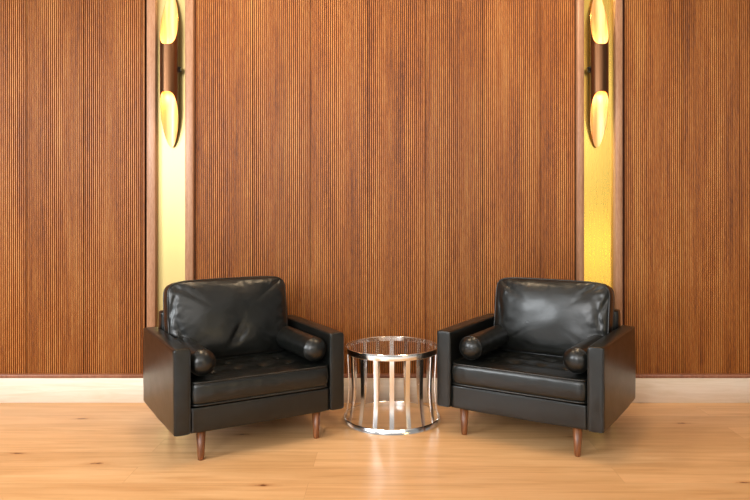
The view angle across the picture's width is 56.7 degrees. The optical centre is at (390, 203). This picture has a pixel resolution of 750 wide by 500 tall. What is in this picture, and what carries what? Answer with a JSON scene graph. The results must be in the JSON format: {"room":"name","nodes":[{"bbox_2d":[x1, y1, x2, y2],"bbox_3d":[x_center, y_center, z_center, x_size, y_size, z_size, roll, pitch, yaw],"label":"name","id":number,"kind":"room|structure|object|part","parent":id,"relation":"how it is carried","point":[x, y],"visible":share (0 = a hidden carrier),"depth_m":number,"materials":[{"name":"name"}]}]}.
{"room":"lobby","nodes":[
{"label":"lobby","id":0,"kind":"room"},
{"bbox_2d":[0,0,749,373],"bbox_3d":[0.000,-0.302,4.278,8.400,3.000,0.164,0,0,0],"label":"wall","id":1,"kind":"structure","parent":0,"point":[390,162],"depth_m":4.20,"materials":[{"name":"brown wood"}]},
{"bbox_3d":[-2.837,-0.386,4.203,2.706,2.832,0.014,0,0,0],"label":"fluted panel","id":2,"kind":"part","parent":1,"relation":"part of","materials":[{"name":"brown wood"}]},
{"bbox_2d":[147,0,157,326],"bbox_3d":[-1.435,-0.376,4.213,0.050,2.852,0.095,0,0,0],"label":"trim","id":3,"kind":"structure","parent":1,"relation":"attached to","point":[152,5],"depth_m":4.17,"materials":[{"name":"brown wood"}]},
{"bbox_2d":[158,0,184,326],"bbox_3d":[-1.320,-0.376,4.236,0.180,2.852,0.048,0,0,0],"label":"panel","id":4,"kind":"object","parent":1,"relation":"attached to","point":[171,160],"visible":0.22,"depth_m":4.21,"materials":[{"name":"yellow"}]},
{"bbox_2d":[160,0,181,146],"bbox_3d":[-1.310,-0.799,4.150,0.114,0.926,0.129,0,0,21],"label":"wall sconce","id":5,"kind":"object","parent":4,"relation":"attached to","point":[169,68],"visible":1,"depth_m":4.17,"materials":[{"name":"brown metal"}]},
{"bbox_2d":[185,0,194,279],"bbox_3d":[-1.207,-0.376,4.213,0.047,2.852,0.095,0,0,0],"label":"trim","id":6,"kind":"structure","parent":1,"relation":"attached to","point":[189,4],"depth_m":4.17,"materials":[{"name":"brown wood"}]},
{"bbox_2d":[0,373,749,402],"bbox_3d":[0.000,1.114,4.213,8.400,0.168,0.095,0,0,0],"label":"baseboard","id":7,"kind":"structure","parent":1,"relation":"attached to","point":[14,388],"depth_m":4.17,"materials":[{"name":"beige wood"}]},
{"bbox_3d":[-2.830,1.040,4.215,2.739,0.020,0.091,0,0,0],"label":"cap rail","id":8,"kind":"part","parent":7,"relation":"part of","materials":[{"name":"brown wood"}]},
{"bbox_3d":[-0.030,1.040,4.215,2.307,0.020,0.091,0,0,0],"label":"cap rail","id":9,"kind":"part","parent":7,"relation":"part of","materials":[{"name":"brown wood"}]},
{"bbox_3d":[2.797,1.040,4.215,2.806,0.020,0.091,0,0,0],"label":"cap rail","id":10,"kind":"part","parent":7,"relation":"part of","materials":[{"name":"brown wood"}]},
{"bbox_3d":[-0.034,-0.386,4.203,2.296,2.832,0.014,0,0,0],"label":"fluted panel","id":11,"kind":"part","parent":1,"relation":"part of","materials":[{"name":"brown wood"}]},
{"bbox_2d":[575,0,583,280],"bbox_3d":[1.144,-0.376,4.213,0.040,2.852,0.095,0,0,0],"label":"trim","id":12,"kind":"structure","parent":1,"relation":"attached to","point":[579,4],"depth_m":4.17,"materials":[{"name":"brown wood"}]},
{"bbox_2d":[584,0,612,288],"bbox_3d":[1.258,-0.376,4.236,0.188,2.852,0.048,0,0,0],"label":"panel","id":13,"kind":"object","parent":1,"relation":"attached to","point":[598,161],"visible":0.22,"depth_m":4.21,"materials":[{"name":"gold"}]},
{"bbox_2d":[587,0,608,146],"bbox_3d":[1.240,-0.799,4.150,0.120,0.926,0.124,0,0,0],"label":"wall sconce","id":14,"kind":"object","parent":13,"relation":"attached to","point":[598,69],"visible":1,"depth_m":4.16,"materials":[{"name":"brown metal"}]},
{"bbox_2d":[613,0,622,324],"bbox_3d":[1.373,-0.376,4.213,0.042,2.852,0.095,0,0,0],"label":"trim","id":15,"kind":"structure","parent":1,"relation":"attached to","point":[617,4],"depth_m":4.17,"materials":[{"name":"brown wood"}]},
{"bbox_3d":[2.803,-0.386,4.203,2.780,2.832,0.014,0,0,0],"label":"fluted panel","id":16,"kind":"part","parent":1,"relation":"part of","materials":[{"name":"brown wood"}]},
{"bbox_2d":[0,403,749,499],"bbox_3d":[0.000,1.223,3.405,8.400,0.050,1.910,0,0,0],"label":"floor","id":17,"kind":"structure","parent":0,"point":[49,451],"depth_m":3.25,"materials":[{"name":"brown wood"}]},
{"bbox_2d":[143,276,343,460],"bbox_3d":[-0.777,0.801,3.639,0.869,0.794,0.690,0,0,-31],"label":"armchair","id":18,"kind":"object","parent":17,"relation":"on","point":[222,353],"visible":1,"depth_m":3.54,"materials":[{"name":"black leather"}]},
{"bbox_3d":[-0.932,0.816,3.898,0.710,0.487,0.085,0,0,-31],"label":"frame","id":19,"kind":"part","parent":18,"relation":"part of","materials":[{"name":"black leather"}]},
{"bbox_3d":[-1.115,0.861,3.441,0.084,0.400,0.679,0,0,-31],"label":"armrest","id":20,"kind":"part","parent":18,"relation":"part of","materials":[{"name":"black leather"}]},
{"bbox_3d":[-0.884,1.123,3.243,0.047,0.151,0.047,0,0,-31],"label":"leg","id":21,"kind":"part","parent":18,"relation":"part of","materials":[{"name":"brown wood"}]},
{"bbox_2d":[164,276,286,358],"bbox_3d":[-0.879,0.623,3.767,0.664,0.432,0.210,0,0,-31],"label":"cushion","id":22,"kind":"object","parent":18,"relation":"on","point":[232,317],"depth_m":3.69,"materials":[{"name":"black leather"}]},
{"bbox_2d":[191,349,328,404],"bbox_3d":[-0.753,0.876,3.598,0.718,0.116,0.595,0,0,-31],"label":"seat cushion","id":23,"kind":"object","parent":18,"relation":"on","point":[237,378],"depth_m":3.40,"materials":[{"name":"black leather"}]},
{"bbox_3d":[-0.631,1.000,3.396,0.712,0.123,0.090,0,0,-31],"label":"rail","id":24,"kind":"part","parent":18,"relation":"part of","materials":[{"name":"black leather"}]},
{"bbox_3d":[-0.443,0.861,3.843,0.083,0.400,0.679,0,0,-31],"label":"armrest","id":25,"kind":"part","parent":18,"relation":"part of","materials":[{"name":"black leather"}]},
{"bbox_3d":[-0.378,1.123,3.545,0.047,0.151,0.047,0,0,-31],"label":"leg","id":26,"kind":"part","parent":18,"relation":"part of","materials":[{"name":"brown wood"}]},
{"bbox_2d":[343,336,440,435],"bbox_3d":[0.009,0.993,3.849,0.545,0.412,0.545,0,0,0],"label":"side table","id":27,"kind":"object","parent":17,"relation":"on","point":[391,349],"visible":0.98,"depth_m":3.72,"materials":[{"name":"silver metal"}]},
{"bbox_3d":[0.009,0.793,3.849,0.501,0.008,0.501,0,0,0],"label":"glass","id":28,"kind":"part","parent":27,"relation":"part of","materials":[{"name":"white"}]},
{"bbox_2d":[437,277,635,456],"bbox_3d":[0.784,0.807,3.687,0.869,0.782,0.689,0,0,31],"label":"armchair","id":29,"kind":"object","parent":17,"relation":"on","point":[559,352],"visible":1,"depth_m":3.58,"materials":[{"name":"black leather"}]},
{"bbox_3d":[0.384,1.123,3.597,0.047,0.151,0.047,0,0,31],"label":"leg","id":30,"kind":"part","parent":29,"relation":"part of","materials":[{"name":"brown wood"}]},
{"bbox_3d":[0.452,0.861,3.895,0.084,0.400,0.679,0,0,31],"label":"armrest","id":31,"kind":"part","parent":29,"relation":"part of","materials":[{"name":"black leather"}]},
{"bbox_2d":[452,349,586,401],"bbox_3d":[0.760,0.876,3.647,0.718,0.116,0.595,0,0,31],"label":"seat cushion","id":32,"kind":"object","parent":29,"relation":"on","point":[529,374],"depth_m":3.45,"materials":[{"name":"black leather"}]},
{"bbox_3d":[0.637,1.000,3.446,0.712,0.123,0.090,0,0,31],"label":"rail","id":33,"kind":"part","parent":29,"relation":"part of","materials":[{"name":"black leather"}]},
{"bbox_2d":[494,277,613,356],"bbox_3d":[0.886,0.629,3.817,0.650,0.420,0.205,0,0,31],"label":"cushion","id":34,"kind":"object","parent":29,"relation":"on","point":[541,317],"depth_m":3.74,"materials":[{"name":"black leather"}]},
{"bbox_3d":[0.888,1.123,3.291,0.047,0.151,0.047,0,0,31],"label":"leg","id":35,"kind":"part","parent":29,"relation":"part of","materials":[{"name":"brown wood"}]},
{"bbox_3d":[1.121,0.861,3.487,0.084,0.400,0.679,0,0,31],"label":"armrest","id":36,"kind":"part","parent":29,"relation":"part of","materials":[{"name":"black leather"}]},
{"bbox_3d":[0.941,0.816,3.945,0.711,0.487,0.085,0,0,31],"label":"frame","id":37,"kind":"part","parent":29,"relation":"part of","materials":[{"name":"black leather"}]}
]}

